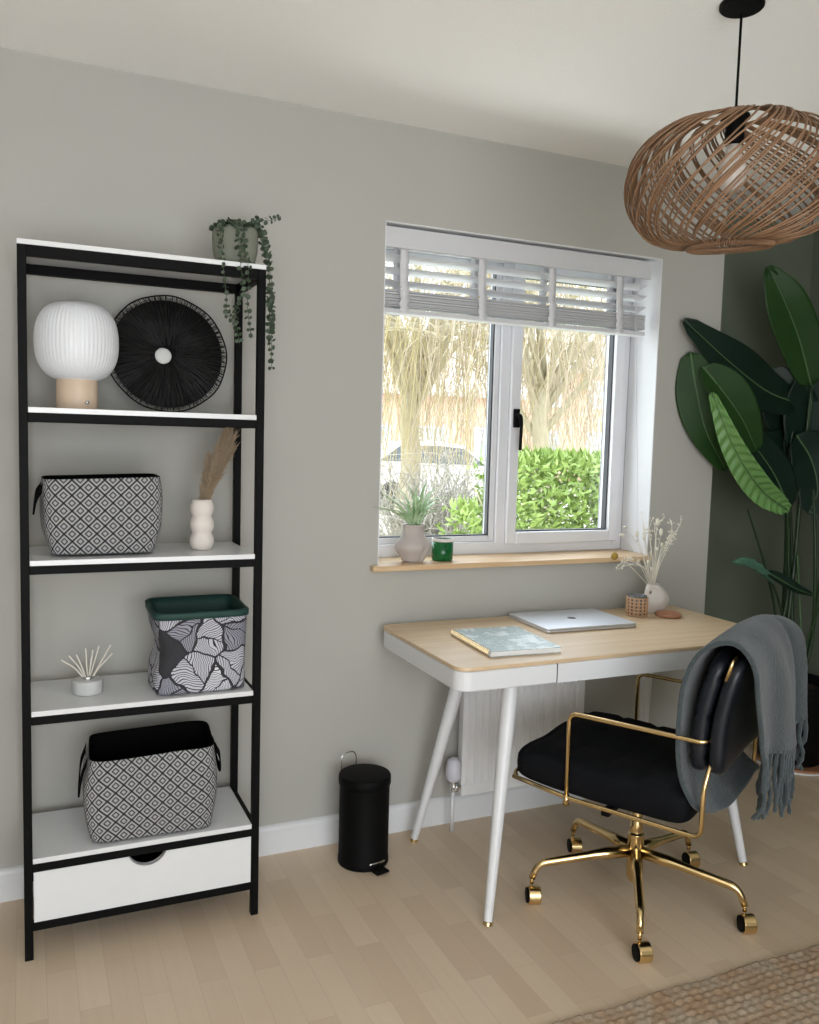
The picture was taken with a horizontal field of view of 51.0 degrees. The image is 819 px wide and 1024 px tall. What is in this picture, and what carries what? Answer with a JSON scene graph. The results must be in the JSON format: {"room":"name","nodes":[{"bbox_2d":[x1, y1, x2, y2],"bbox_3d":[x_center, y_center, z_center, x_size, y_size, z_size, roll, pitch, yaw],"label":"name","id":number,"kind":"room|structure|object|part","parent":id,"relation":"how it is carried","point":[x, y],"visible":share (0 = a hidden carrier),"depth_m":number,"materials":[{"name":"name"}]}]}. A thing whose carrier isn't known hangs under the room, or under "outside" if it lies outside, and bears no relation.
{"room":"office","nodes":[
{"label":"office","id":0,"kind":"room"},
{"bbox_2d":[72,675,102,695],"bbox_3d":[-0.881,0.472,2.350,0.080,0.044,0.080,-1,5,-24],"label":"bottle","id":1,"kind":"object","parent":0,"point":[83,685],"depth_m":2.32,"materials":[{"name":"white ceramic"}]},
{"bbox_2d":[0,47,727,868],"bbox_3d":[-0.548,-0.080,2.842,3.752,2.400,0.290,-1,5,-24],"label":"wall","id":2,"kind":"structure","parent":0,"point":[91,155],"depth_m":2.74,"materials":[{"name":"grey paint"}]},
{"bbox_2d":[0,783,585,902],"bbox_3d":[-0.517,1.081,2.802,3.752,0.096,0.015,-1,5,-24],"label":"baseboard","id":3,"kind":"structure","parent":2,"relation":"attached to","point":[323,830],"depth_m":3.00,"materials":[{"name":"white paint"}]},
{"bbox_2d":[379,247,632,556],"bbox_3d":[0.361,-0.407,3.245,1.138,1.140,0.132,-1,5,-24],"label":"window","id":4,"kind":"structure","parent":2,"relation":"in","point":[503,440],"depth_m":3.27,"materials":[{"name":"white plastic"}]},
{"bbox_3d":[0.410,-0.310,3.229,0.024,0.155,0.046,-1,5,-24],"label":"handle","id":5,"kind":"part","parent":4,"relation":"part of","materials":[{"name":"black metal"}]},
{"bbox_2d":[385,226,651,541],"bbox_3d":[0.393,-0.418,3.131,1.100,1.075,0.095,-1,5,-24],"label":"blind","id":6,"kind":"object","parent":4,"relation":"attached to","point":[399,300],"visible":0.87,"depth_m":3.06,"materials":[{"name":"grey wood"}]},
{"bbox_3d":[0.400,-0.684,3.112,1.095,0.015,0.052,-1,5,-24],"label":"rail","id":7,"kind":"part","parent":6,"relation":"part of","materials":[{"name":"grey wood"}]},
{"bbox_3d":[0.877,-0.396,3.300,0.066,0.990,0.009,-1,5,-24],"label":"pull cord","id":8,"kind":"part","parent":6,"relation":"part of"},
{"bbox_3d":[0.605,-0.409,3.373,0.524,1.064,0.074,-1,5,-24],"label":"sash","id":9,"kind":"part","parent":4,"relation":"part of","materials":[{"name":"white plastic"}]},
{"bbox_2d":[370,549,651,571],"bbox_3d":[0.371,0.176,3.203,1.174,0.018,0.221,-1,5,-24],"label":"sill","id":10,"kind":"structure","parent":2,"relation":"attached to","point":[385,564],"depth_m":3.14,"materials":[{"name":"brown wood"}]},
{"bbox_2d":[374,481,447,562],"bbox_3d":[-0.007,0.032,2.978,0.351,0.286,0.119,-1,6,-32],"label":"spiky plant","id":11,"kind":"object","parent":10,"relation":"on","point":[413,546],"visible":1,"depth_m":2.97,"materials":[{"name":"green plant"}]},
{"bbox_3d":[0.010,0.108,2.994,0.127,0.132,0.104,-1,5,-24],"label":"pot","id":12,"kind":"part","parent":11,"relation":"part of","materials":[{"name":"beige ceramic"}]},
{"bbox_2d":[431,537,453,560],"bbox_3d":[0.117,0.132,3.055,0.080,0.079,0.080,-1,5,-24],"label":"candle","id":13,"kind":"object","parent":10,"relation":"on","point":[442,547],"visible":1,"depth_m":3.02,"materials":[{"name":"green glass"}]},
{"bbox_2d":[446,680,584,831],"bbox_3d":[0.381,0.812,3.130,0.566,0.625,0.105,-1,5,-24],"label":"radiator","id":14,"kind":"object","parent":2,"relation":"attached to","point":[541,708],"visible":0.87,"depth_m":3.06,"materials":[{"name":"white metal"}]},
{"bbox_3d":[0.418,0.750,3.113,0.510,0.497,0.025,-1,5,-24],"label":"panel","id":15,"kind":"part","parent":14,"relation":"part of","materials":[{"name":"white metal"}]},
{"bbox_2d":[377,220,662,564],"bbox_3d":[0.396,-0.399,3.167,1.147,1.144,0.164,-1,5,-24],"label":"window reveal","id":16,"kind":"structure","parent":2,"relation":"attached to","point":[641,443],"depth_m":3.37,"materials":[{"name":"white paint"}]},
{"bbox_2d":[0,743,818,1023],"bbox_3d":[0.667,1.352,1.167,4.770,0.100,4.800,-1,5,-24],"label":"floor","id":17,"kind":"structure","parent":0,"point":[326,942],"depth_m":2.39,"materials":[{"name":"brown wood"}]},
{"bbox_2d":[16,238,265,961],"bbox_3d":[-0.750,0.237,2.401,0.614,1.834,0.292,-1,5,-24],"label":"shelving unit","id":18,"kind":"object","parent":17,"relation":"on","point":[76,878],"visible":0.97,"depth_m":2.32,"materials":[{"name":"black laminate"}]},
{"bbox_3d":[-0.966,0.258,2.158,0.021,1.821,0.021,-1,5,-24],"label":"post","id":19,"kind":"part","parent":18,"relation":"part of","materials":[{"name":"black metal"}]},
{"bbox_2d":[33,301,118,408],"bbox_3d":[-0.883,-0.414,2.279,0.212,0.282,0.212,-1,5,-24],"label":"table lamp","id":20,"kind":"object","parent":18,"relation":"on","point":[76,343],"visible":0.98,"depth_m":2.21,"materials":[{"name":"white wood"}]},
{"bbox_2d":[61,644,112,695],"bbox_3d":[-0.883,0.430,2.345,0.133,0.129,0.080,-1,5,-24],"label":"reed diffuser","id":21,"kind":"object","parent":18,"relation":"on","point":[88,684],"visible":1,"depth_m":2.33,"materials":[{"name":"white ceramic"}]},
{"bbox_2d":[32,473,162,554],"bbox_3d":[-0.844,0.001,2.323,0.325,0.204,0.207,-1,5,-24],"label":"fabric basket","id":22,"kind":"object","parent":18,"relation":"on","point":[90,513],"visible":1,"depth_m":2.24,"materials":[{"name":"fabric"}]},
{"bbox_3d":[-0.968,-0.035,2.232,0.024,0.085,0.114,-1,5,-24],"label":"handle","id":23,"kind":"part","parent":22,"relation":"part of","materials":[{"name":"black fabric"}]},
{"bbox_3d":[-0.773,1.061,2.472,0.612,0.022,0.289,-1,5,-24],"label":"frame rail","id":24,"kind":"part","parent":18,"relation":"part of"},
{"bbox_3d":[-0.758,0.517,2.425,0.612,0.022,0.289,-1,5,-24],"label":"frame rail","id":25,"kind":"part","parent":18,"relation":"part of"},
{"bbox_3d":[-0.726,-0.651,2.325,0.612,0.026,0.289,-1,5,-24],"label":"frame rail","id":26,"kind":"part","parent":18,"relation":"part of","materials":[{"name":"black metal"}]},
{"bbox_3d":[-0.769,0.903,2.458,0.612,0.022,0.289,-1,5,-24],"label":"frame rail","id":27,"kind":"part","parent":18,"relation":"part of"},
{"bbox_3d":[-0.748,0.131,2.392,0.612,0.022,0.289,-1,5,-24],"label":"frame rail","id":28,"kind":"part","parent":18,"relation":"part of","materials":[{"name":"black metal"}]},
{"bbox_3d":[-0.737,-0.250,2.359,0.612,0.022,0.289,-1,5,-24],"label":"frame rail","id":29,"kind":"part","parent":18,"relation":"part of","materials":[{"name":"black metal"}]},
{"bbox_3d":[-0.715,0.995,2.341,0.568,0.134,0.014,-1,5,-24],"label":"drawer","id":30,"kind":"part","parent":18,"relation":"part of","materials":[{"name":"white laminate"}]},
{"bbox_2d":[78,720,220,842],"bbox_3d":[-0.732,0.753,2.426,0.386,0.246,0.224,0,5,-22],"label":"fabric basket","id":31,"kind":"object","parent":18,"relation":"on","point":[145,781],"visible":1,"depth_m":2.35,"materials":[{"name":"fabric"}]},
{"bbox_3d":[-0.890,0.712,2.335,0.024,0.128,0.114,0,5,-22],"label":"handle","id":32,"kind":"part","parent":31,"relation":"part of","materials":[{"name":"black fabric"}]},
{"bbox_3d":[-0.560,0.697,2.481,0.024,0.107,0.114,0,5,-22],"label":"handle","id":33,"kind":"part","parent":31,"relation":"part of","materials":[{"name":"black fabric"}]},
{"bbox_2d":[111,295,226,411],"bbox_3d":[-0.697,-0.458,2.476,0.343,0.339,0.066,-1,5,-24],"label":"disc","id":34,"kind":"object","parent":18,"relation":"on","point":[170,356],"visible":0.97,"depth_m":2.47,"materials":[{"name":"black wicker"}]},
{"bbox_2d":[145,594,248,694],"bbox_3d":[-0.610,0.372,2.451,0.266,0.233,0.217,-1,5,-26],"label":"fabric basket","id":35,"kind":"object","parent":18,"relation":"on","point":[199,645],"visible":1,"depth_m":2.37,"materials":[{"name":"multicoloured fabric"}]},
{"bbox_2d":[189,498,213,549],"bbox_3d":[-0.590,0.035,2.438,0.068,0.143,0.068,-1,5,-24],"label":"vase","id":36,"kind":"object","parent":18,"relation":"on","point":[201,521],"visible":1,"depth_m":2.41,"materials":[{"name":"ceramic"}]},
{"bbox_2d":[198,427,240,499],"bbox_3d":[-0.540,-0.113,2.444,0.126,0.319,0.068,-1,5,-24],"label":"pampas grass","id":37,"kind":"object","parent":36,"relation":"in","point":[213,468],"depth_m":2.43,"materials":[{"name":"beige plant"}]},
{"bbox_3d":[-0.536,0.228,2.646,0.021,1.821,0.021,-1,5,-24],"label":"post","id":38,"kind":"part","parent":18,"relation":"part of","materials":[{"name":"black metal"}]},
{"bbox_2d":[209,214,280,369],"bbox_3d":[-0.455,-0.614,2.375,0.193,0.431,0.193,-1,5,-24],"label":"trailing plant","id":39,"kind":"object","parent":18,"relation":"on","point":[234,240],"visible":0.99,"depth_m":2.33,"materials":[{"name":"green plant"}]},
{"bbox_3d":[-0.494,-0.640,2.300,0.048,0.283,0.089,-1,5,-24],"label":"trailing stem","id":40,"kind":"part","parent":39,"relation":"part of","materials":[{"name":"green plant"}]},
{"bbox_3d":[-0.483,-0.729,2.378,0.126,0.106,0.126,-1,5,-24],"label":"pot","id":41,"kind":"part","parent":39,"relation":"part of","materials":[{"name":"grey ceramic"}]},
{"bbox_3d":[-0.470,-0.619,2.317,0.037,0.329,0.102,-1,5,-24],"label":"trailing stem","id":42,"kind":"part","parent":39,"relation":"part of","materials":[{"name":"green plant"}]},
{"bbox_3d":[-0.447,-0.629,2.322,0.032,0.319,0.093,-2,6,-33],"label":"trailing stem","id":43,"kind":"part","parent":39,"relation":"part of","materials":[{"name":"green plant"}]},
{"bbox_3d":[-0.412,-0.626,2.382,0.077,0.356,0.033,-1,5,-24],"label":"trailing stem","id":44,"kind":"part","parent":39,"relation":"part of","materials":[{"name":"green plant"}]},
{"bbox_3d":[-0.419,-0.699,2.402,0.077,0.222,0.025,1,5,-3],"label":"trailing stem","id":45,"kind":"part","parent":39,"relation":"part of","materials":[{"name":"green plant"}]},
{"bbox_3d":[-0.407,-0.800,2.377,0.101,0.057,0.024,0,5,-14],"label":"trailing stem","id":46,"kind":"part","parent":39,"relation":"part of","materials":[{"name":"green plant"}]},
{"bbox_3d":[-0.428,-0.666,2.428,0.101,0.290,0.032,-1,5,-24],"label":"trailing stem","id":47,"kind":"part","parent":39,"relation":"part of","materials":[{"name":"green plant"}]},
{"bbox_3d":[-0.415,-0.602,2.402,0.081,0.405,0.050,-1,5,-24],"label":"trailing stem","id":48,"kind":"part","parent":39,"relation":"part of","materials":[{"name":"green plant"}]},
{"bbox_3d":[-0.425,0.252,2.400,0.021,1.821,0.021,-1,5,-24],"label":"post","id":49,"kind":"part","parent":18,"relation":"part of","materials":[{"name":"black metal"}]},
{"bbox_2d":[338,751,390,875],"bbox_3d":[-0.141,0.972,2.783,0.170,0.337,0.217,-2,6,-38],"label":"pedal bin","id":50,"kind":"object","parent":17,"relation":"on","point":[364,788],"visible":1,"depth_m":2.73,"materials":[{"name":"black metal"}]},
{"bbox_3d":[-0.199,0.865,2.850,0.064,0.138,0.021,-2,6,-38],"label":"carry handle","id":51,"kind":"part","parent":50,"relation":"part of","materials":[{"name":"silver metal"}]},
{"bbox_3d":[-0.144,0.859,2.782,0.170,0.035,0.170,-2,6,-38],"label":"lid","id":52,"kind":"part","parent":50,"relation":"part of","materials":[{"name":"black metal"}]},
{"bbox_2d":[383,606,747,926],"bbox_3d":[0.581,0.776,2.896,1.241,0.754,0.621,-1,5,-24],"label":"desk","id":53,"kind":"object","parent":17,"relation":"on","point":[656,644],"visible":0.8,"depth_m":2.64,"materials":[{"name":"brown wood"}]},
{"bbox_3d":[0.112,0.789,2.896,0.201,0.680,0.052,3,5,14],"label":"leg","id":54,"kind":"part","parent":53,"relation":"part of","materials":[{"name":"white paint"}]},
{"bbox_3d":[0.274,0.825,2.521,0.052,0.682,0.238,3,5,15],"label":"leg","id":55,"kind":"part","parent":53,"relation":"part of","materials":[{"name":"white paint"}]},
{"bbox_2d":[451,626,561,657],"bbox_3d":[0.292,0.401,2.669,0.242,0.022,0.296,0,5,-20],"label":"notebook","id":56,"kind":"object","parent":53,"relation":"on","point":[508,640],"visible":1,"depth_m":2.62,"materials":[{"name":"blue paper"}]},
{"bbox_2d":[509,608,635,632],"bbox_3d":[0.570,0.380,3.015,0.360,0.015,0.268,0,5,-22],"label":"laptop","id":57,"kind":"object","parent":53,"relation":"on","point":[554,621],"visible":1,"depth_m":2.98,"materials":[{"name":"silver metal"}]},
{"bbox_3d":[0.698,0.466,2.627,0.592,0.058,0.020,-1,5,-24],"label":"drawer","id":58,"kind":"part","parent":53,"relation":"part of","materials":[{"name":"white paint"}]},
{"bbox_2d":[625,593,648,616],"bbox_3d":[0.839,0.343,3.166,0.081,0.074,0.081,-1,5,-24],"label":"candle holder","id":59,"kind":"object","parent":53,"relation":"on","point":[636,603],"visible":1,"depth_m":3.13,"materials":[{"name":"beige wicker"}]},
{"bbox_3d":[0.884,0.781,3.242,0.052,0.678,0.170,3,5,14],"label":"leg","id":60,"kind":"part","parent":53,"relation":"part of","materials":[{"name":"white paint"}]},
{"bbox_2d":[644,583,668,612],"bbox_3d":[0.930,0.323,3.244,0.116,0.108,0.084,-1,6,-30],"label":"vase","id":61,"kind":"object","parent":53,"relation":"on","point":[658,597],"visible":0.84,"depth_m":3.21,"materials":[{"name":"ceramic"}]},
{"bbox_2d":[611,512,681,584],"bbox_3d":[0.874,0.148,3.198,0.341,0.299,0.092,-1,6,-31],"label":"dried flowers","id":62,"kind":"object","parent":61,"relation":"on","point":[614,555],"visible":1,"depth_m":3.21,"materials":[{"name":"beige plant"}]},
{"bbox_3d":[0.847,0.237,3.205,0.154,0.120,0.027,-1,5,-24],"label":"stem","id":63,"kind":"part","parent":62,"relation":"part of","materials":[{"name":"beige plant"}]},
{"bbox_3d":[0.846,0.245,3.194,0.154,0.106,0.037,0,5,-14],"label":"stem","id":64,"kind":"part","parent":62,"relation":"part of","materials":[{"name":"beige plant"}]},
{"bbox_3d":[0.847,0.190,3.190,0.165,0.216,0.016,-1,5,-24],"label":"stem","id":65,"kind":"part","parent":62,"relation":"part of","materials":[{"name":"beige plant"}]},
{"bbox_3d":[0.861,0.176,3.214,0.124,0.240,0.031,-1,5,-24],"label":"stem","id":66,"kind":"part","parent":62,"relation":"part of","materials":[{"name":"beige plant"}]},
{"bbox_3d":[0.891,0.147,3.225,0.078,0.298,0.051,-1,5,-24],"label":"stem","id":67,"kind":"part","parent":62,"relation":"part of","materials":[{"name":"beige plant"}]},
{"bbox_3d":[0.900,0.158,3.213,0.050,0.278,0.043,-1,5,-24],"label":"stem","id":68,"kind":"part","parent":62,"relation":"part of","materials":[{"name":"beige plant"}]},
{"bbox_3d":[0.953,0.202,3.251,0.098,0.188,0.081,-1,5,-24],"label":"stem","id":69,"kind":"part","parent":62,"relation":"part of","materials":[{"name":"beige plant"}]},
{"bbox_3d":[0.963,0.184,3.252,0.121,0.223,0.060,-1,5,-24],"label":"stem","id":70,"kind":"part","parent":62,"relation":"part of","materials":[{"name":"beige plant"}]},
{"bbox_3d":[0.970,0.161,3.248,0.125,0.271,0.037,-1,5,-24],"label":"stem","id":71,"kind":"part","parent":62,"relation":"part of","materials":[{"name":"beige plant"}]},
{"bbox_2d":[655,610,681,618],"bbox_3d":[0.955,0.378,3.166,0.094,0.014,0.094,-1,5,-24],"label":"dish","id":72,"kind":"object","parent":53,"relation":"on","point":[660,613],"visible":1,"depth_m":3.17,"materials":[{"name":"ceramic"}]},
{"bbox_3d":[1.042,0.817,2.869,0.204,0.680,0.052,6,6,39],"label":"leg","id":73,"kind":"part","parent":53,"relation":"part of","materials":[{"name":"white paint"}]},
{"bbox_2d":[512,646,758,963],"bbox_3d":[0.719,0.755,2.570,0.661,0.853,0.665,5,6,35],"label":"office chair","id":74,"kind":"object","parent":17,"relation":"on","point":[615,761],"visible":0.87,"depth_m":2.42,"materials":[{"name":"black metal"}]},
{"bbox_3d":[0.460,0.763,2.748,0.036,0.016,0.544,5,6,35],"label":"rail","id":75,"kind":"part","parent":74,"relation":"part of","materials":[{"name":"gold metal"}]},
{"bbox_2d":[527,885,541,904],"bbox_3d":[0.373,1.147,2.570,0.036,0.054,0.054,1,5,-2],"label":"caster wheel","id":76,"kind":"object","parent":74,"relation":"attached to","point":[534,897],"depth_m":2.55,"materials":[{"name":"gold metal"}]},
{"bbox_2d":[569,837,582,852],"bbox_3d":[0.559,1.125,2.894,0.036,0.054,0.054,1,5,-4],"label":"caster wheel","id":77,"kind":"object","parent":74,"relation":"attached to","point":[575,843],"depth_m":2.87,"materials":[{"name":"gold metal"}]},
{"bbox_3d":[0.514,1.057,2.591,0.311,0.100,0.037,1,5,-6],"label":"leg","id":78,"kind":"part","parent":74,"relation":"part of","materials":[{"name":"gold metal"}]},
{"bbox_3d":[0.616,1.045,2.765,0.036,0.100,0.311,-1,5,-24],"label":"leg","id":79,"kind":"part","parent":74,"relation":"part of","materials":[{"name":"gold metal"}]},
{"bbox_3d":[0.666,0.753,2.602,0.528,0.111,0.520,5,6,35],"label":"seat","id":80,"kind":"part","parent":74,"relation":"part of","materials":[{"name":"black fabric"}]},
{"bbox_3d":[0.547,0.721,2.372,0.568,0.220,0.041,5,6,35],"label":"rail","id":81,"kind":"part","parent":74,"relation":"part of","materials":[{"name":"gold metal"}]},
{"bbox_3d":[0.614,0.696,2.329,0.394,0.257,0.050,5,6,35],"label":"armrest","id":82,"kind":"part","parent":74,"relation":"part of","materials":[{"name":"gold metal"}]},
{"bbox_3d":[0.648,1.073,2.441,0.036,0.100,0.311,3,5,12],"label":"leg","id":83,"kind":"part","parent":74,"relation":"part of","materials":[{"name":"gold metal"}]},
{"bbox_2d":[634,941,652,963],"bbox_3d":[0.625,1.178,2.295,0.036,0.054,0.054,1,5,-8],"label":"caster wheel","id":84,"kind":"object","parent":74,"relation":"attached to","point":[643,952],"depth_m":2.28,"materials":[{"name":"gold metal"}]},
{"bbox_3d":[0.902,0.669,2.735,0.394,0.257,0.050,5,6,35],"label":"armrest","id":85,"kind":"part","parent":74,"relation":"part of","materials":[{"name":"gold metal"}]},
{"bbox_3d":[0.811,1.054,2.725,0.310,0.100,0.036,-3,7,-43],"label":"leg","id":86,"kind":"part","parent":74,"relation":"part of","materials":[{"name":"gold metal"}]},
{"bbox_2d":[684,850,699,866],"bbox_3d":[0.926,1.141,2.819,0.036,0.054,0.054,1,5,-10],"label":"caster wheel","id":87,"kind":"object","parent":74,"relation":"attached to","point":[691,857],"depth_m":2.80,"materials":[{"name":"gold metal"}]},
{"bbox_3d":[0.833,1.071,2.522,0.310,0.099,0.036,4,6,30],"label":"leg","id":88,"kind":"part","parent":74,"relation":"part of","materials":[{"name":"gold metal"}]},
{"bbox_3d":[0.905,0.513,2.416,0.088,0.320,0.528,5,6,35],"label":"backrest","id":89,"kind":"part","parent":74,"relation":"part of","materials":[{"name":"black leather"}]},
{"bbox_2d":[675,614,807,820],"bbox_3d":[0.943,0.576,2.395,0.243,0.545,0.549,5,6,35],"label":"throw blanket","id":90,"kind":"object","parent":74,"relation":"on","point":[774,646],"visible":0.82,"depth_m":2.31,"materials":[{"name":"grey fabric"}]},
{"bbox_2d":[739,913,757,933],"bbox_3d":[0.965,1.174,2.447,0.036,0.054,0.054,1,5,-2],"label":"caster wheel","id":91,"kind":"object","parent":74,"relation":"attached to","point":[747,921],"depth_m":2.43,"materials":[{"name":"gold metal"}]},
{"bbox_3d":[0.840,0.694,2.787,0.568,0.220,0.041,5,6,35],"label":"rail","id":92,"kind":"part","parent":74,"relation":"part of","materials":[{"name":"gold metal"}]},
{"bbox_2d":[552,944,818,1023],"bbox_3d":[1.272,1.250,1.863,2.145,0.010,1.083,-1,5,-24],"label":"rug","id":93,"kind":"object","parent":17,"relation":"on","point":[784,989],"visible":1,"depth_m":2.13,"materials":[{"name":"wicker"}]},
{"bbox_2d":[751,752,818,775],"bbox_3d":[1.706,1.094,3.805,0.354,0.018,0.354,-1,5,-24],"label":"tray","id":94,"kind":"object","parent":17,"relation":"on","point":[809,771],"visible":0.17,"depth_m":3.65,"materials":[{"name":"brown wood"}]},
{"bbox_2d":[675,264,818,767],"bbox_3d":[1.463,0.050,3.524,0.926,2.090,0.320,-2,6,-36],"label":"potted plant","id":95,"kind":"object","parent":94,"relation":"on","point":[721,393],"visible":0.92,"depth_m":3.49,"materials":[{"name":"green plant"}]},
{"bbox_3d":[1.494,0.388,3.579,0.385,0.818,0.021,-2,6,-38],"label":"stem","id":96,"kind":"part","parent":95,"relation":"part of","materials":[{"name":"green plant"}]},
{"bbox_3d":[1.568,0.532,3.618,0.249,0.528,0.029,-2,6,-35],"label":"stem","id":97,"kind":"part","parent":95,"relation":"part of","materials":[{"name":"green plant"}]},
{"bbox_3d":[1.590,0.392,3.631,0.046,0.809,0.184,6,7,45],"label":"stem","id":98,"kind":"part","parent":95,"relation":"part of","materials":[{"name":"green plant"}]},
{"bbox_3d":[1.633,0.162,3.694,0.073,1.254,0.038,-1,5,-24],"label":"stem","id":99,"kind":"part","parent":95,"relation":"part of","materials":[{"name":"green plant"}]},
{"bbox_3d":[1.684,0.908,3.777,0.320,0.350,0.320,-1,5,-24],"label":"pot","id":100,"kind":"part","parent":95,"relation":"part of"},
{"bbox_3d":[1.658,0.152,3.737,0.114,1.266,0.063,-1,5,-24],"label":"stem","id":101,"kind":"part","parent":95,"relation":"part of","materials":[{"name":"green plant"}]},
{"bbox_3d":[1.669,0.488,3.673,0.074,0.614,0.022,-1,5,-24],"label":"stem","id":102,"kind":"part","parent":95,"relation":"part of","materials":[{"name":"green plant"}]},
{"bbox_3d":[1.655,0.129,3.665,0.072,1.327,0.030,-1,5,-24],"label":"stem","id":103,"kind":"part","parent":95,"relation":"part of","materials":[{"name":"green plant"}]},
{"bbox_3d":[1.719,0.299,3.664,0.043,0.997,0.099,2,5,0],"label":"stem","id":104,"kind":"part","parent":95,"relation":"part of","materials":[{"name":"green plant"}]},
{"bbox_3d":[1.715,0.574,3.674,0.093,0.446,0.045,-1,5,-24],"label":"stem","id":105,"kind":"part","parent":95,"relation":"part of","materials":[{"name":"green plant"}]},
{"bbox_3d":[1.730,0.360,3.677,0.066,0.868,0.122,-1,5,-24],"label":"stem","id":106,"kind":"part","parent":95,"relation":"part of","materials":[{"name":"green plant"}]},
{"bbox_2d":[0,0,818,226],"bbox_3d":[0.735,-1.138,0.954,4.770,0.100,4.800,-1,5,-24],"label":"ceiling","id":107,"kind":"structure","parent":0,"point":[594,80],"depth_m":2.30,"materials":[{"name":"white paint"}]},
{"bbox_2d":[624,0,818,254],"bbox_3d":[0.765,-0.893,2.001,0.501,0.564,0.483,-1,5,-24],"label":"pendant lamp","id":108,"kind":"object","parent":107,"relation":"hanging from","point":[733,169],"visible":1,"depth_m":1.94,"materials":[{"name":"beige wicker"}]},
{"bbox_3d":[0.762,-0.774,2.010,0.502,0.307,0.486,-1,5,-24],"label":"lamp shade","id":109,"kind":"part","parent":108,"relation":"part of","materials":[{"name":"wicker"}]},
{"bbox_3d":[0.758,-0.805,2.013,0.068,0.107,0.068,-1,5,-24],"label":"bulb","id":110,"kind":"part","parent":108,"relation":"part of","materials":[{"name":"white glass"}]},
{"bbox_3d":[0.765,-1.046,1.992,0.005,0.210,0.005,1,5,-2],"label":"cord","id":111,"kind":"part","parent":108,"relation":"part of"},
{"bbox_2d":[704,194,728,613],"bbox_3d":[1.163,-0.099,3.615,0.004,2.400,0.299,-1,5,-24],"label":"wall","id":112,"kind":"structure","parent":0,"point":[728,194],"depth_m":3.48,"materials":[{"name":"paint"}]},
{"bbox_2d":[705,214,813,622],"bbox_3d":[1.499,-0.122,3.984,0.918,2.400,0.100,-1,5,-24],"label":"wall","id":113,"kind":"structure","parent":0,"point":[734,593],"depth_m":3.94,"materials":[{"name":"green paint"}]},
{"bbox_2d":[794,230,818,675],"bbox_3d":[2.832,0.083,2.016,0.100,2.400,4.600,-1,5,-24],"label":"wall","id":114,"kind":"structure","parent":0,"point":[805,547],"depth_m":4.03,"materials":[{"name":"green paint"}]},
{"label":"outside","id":115,"kind":"structure","parent":0,"visible":0},
{"bbox_2d":[379,482,595,534],"bbox_3d":[-5.152,-1.340,33.671,44.000,0.100,59.710,-1,5,-24],"label":"ground","id":116,"kind":"structure","parent":115,"point":[380,521],"depth_m":17.57,"materials":[{"name":"green plant"}]},
{"bbox_2d":[379,447,517,535],"bbox_3d":[0.275,0.167,8.199,2.165,1.548,1.421,0,5,-22],"label":"bare shrub","id":117,"kind":"object","parent":116,"relation":"on","point":[430,520],"visible":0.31,"depth_m":8.02,"materials":[{"name":"grey plant"}]},
{"bbox_2d":[381,336,527,459],"bbox_3d":[-0.366,-4.030,33.198,8.100,5.600,6.800,-1,5,-24],"label":"house","id":118,"kind":"structure","parent":116,"relation":"on","point":[482,410],"depth_m":30.84,"materials":[{"name":"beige brick"}]},
{"bbox_3d":[-1.226,-2.445,29.653,1.040,1.040,0.020,-1,5,-24],"label":"pane","id":119,"kind":"part","parent":118,"relation":"part of","materials":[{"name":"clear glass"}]},
{"bbox_3d":[0.827,-2.467,30.574,1.040,1.040,0.020,-1,5,-24],"label":"pane","id":120,"kind":"part","parent":118,"relation":"part of","materials":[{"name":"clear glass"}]},
{"bbox_3d":[2.880,-2.490,31.494,1.040,1.040,0.020,-1,5,-24],"label":"pane","id":121,"kind":"part","parent":118,"relation":"part of","materials":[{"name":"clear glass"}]},
{"bbox_2d":[380,441,531,508],"bbox_3d":[0.757,-0.873,20.253,4.179,1.580,1.760,1,5,-10],"label":"parked car","id":122,"kind":"object","parent":116,"relation":"on","point":[398,445],"visible":0.05,"depth_m":19.34,"materials":[{"name":"white paint"}]},
{"bbox_2d":[435,493,482,534],"bbox_3d":[0.413,0.478,6.576,0.572,1.244,0.595,-1,5,-24],"label":"hedge","id":123,"kind":"object","parent":116,"relation":"on","point":[466,515],"visible":0.18,"depth_m":6.52,"materials":[{"name":"green plant"}]},
{"bbox_2d":[380,261,605,535],"bbox_3d":[0.062,-2.507,14.012,7.380,6.131,7.110,0,5,-21],"label":"willow tree","id":124,"kind":"object","parent":116,"relation":"on","point":[405,423],"visible":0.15,"depth_m":13.42,"materials":[{"name":"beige plant"}]},
{"bbox_2d":[381,265,606,528],"bbox_3d":[1.809,-1.939,12.346,6.253,5.362,6.163,-1,6,-29],"label":"willow tree","id":125,"kind":"object","parent":116,"relation":"on","point":[541,423],"visible":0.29,"depth_m":11.75,"materials":[{"name":"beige plant"}]},
{"bbox_2d":[464,445,600,533],"bbox_3d":[1.511,0.300,7.057,2.265,1.693,0.990,-1,5,-24],"label":"hedge","id":126,"kind":"object","parent":116,"relation":"on","point":[546,463],"visible":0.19,"depth_m":6.60,"materials":[{"name":"green plant"}]},
{"bbox_2d":[467,327,605,480],"bbox_3d":[6.913,-5.088,39.668,9.100,7.000,6.800,-1,5,-24],"label":"house","id":127,"kind":"structure","parent":116,"relation":"on","point":[595,401],"depth_m":36.65,"materials":[{"name":"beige brick"}]},
{"bbox_3d":[5.761,-2.803,36.061,1.040,1.040,0.020,-1,5,-24],"label":"pane","id":128,"kind":"part","parent":127,"relation":"part of","materials":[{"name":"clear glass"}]},
{"bbox_3d":[8.088,-2.828,37.104,1.040,1.040,0.020,-1,5,-24],"label":"pane","id":129,"kind":"part","parent":127,"relation":"part of","materials":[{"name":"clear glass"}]},
{"bbox_3d":[8.148,-5.019,36.916,1.040,1.040,0.020,-1,5,-24],"label":"pane","id":130,"kind":"part","parent":127,"relation":"part of","materials":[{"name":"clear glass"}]}
]}

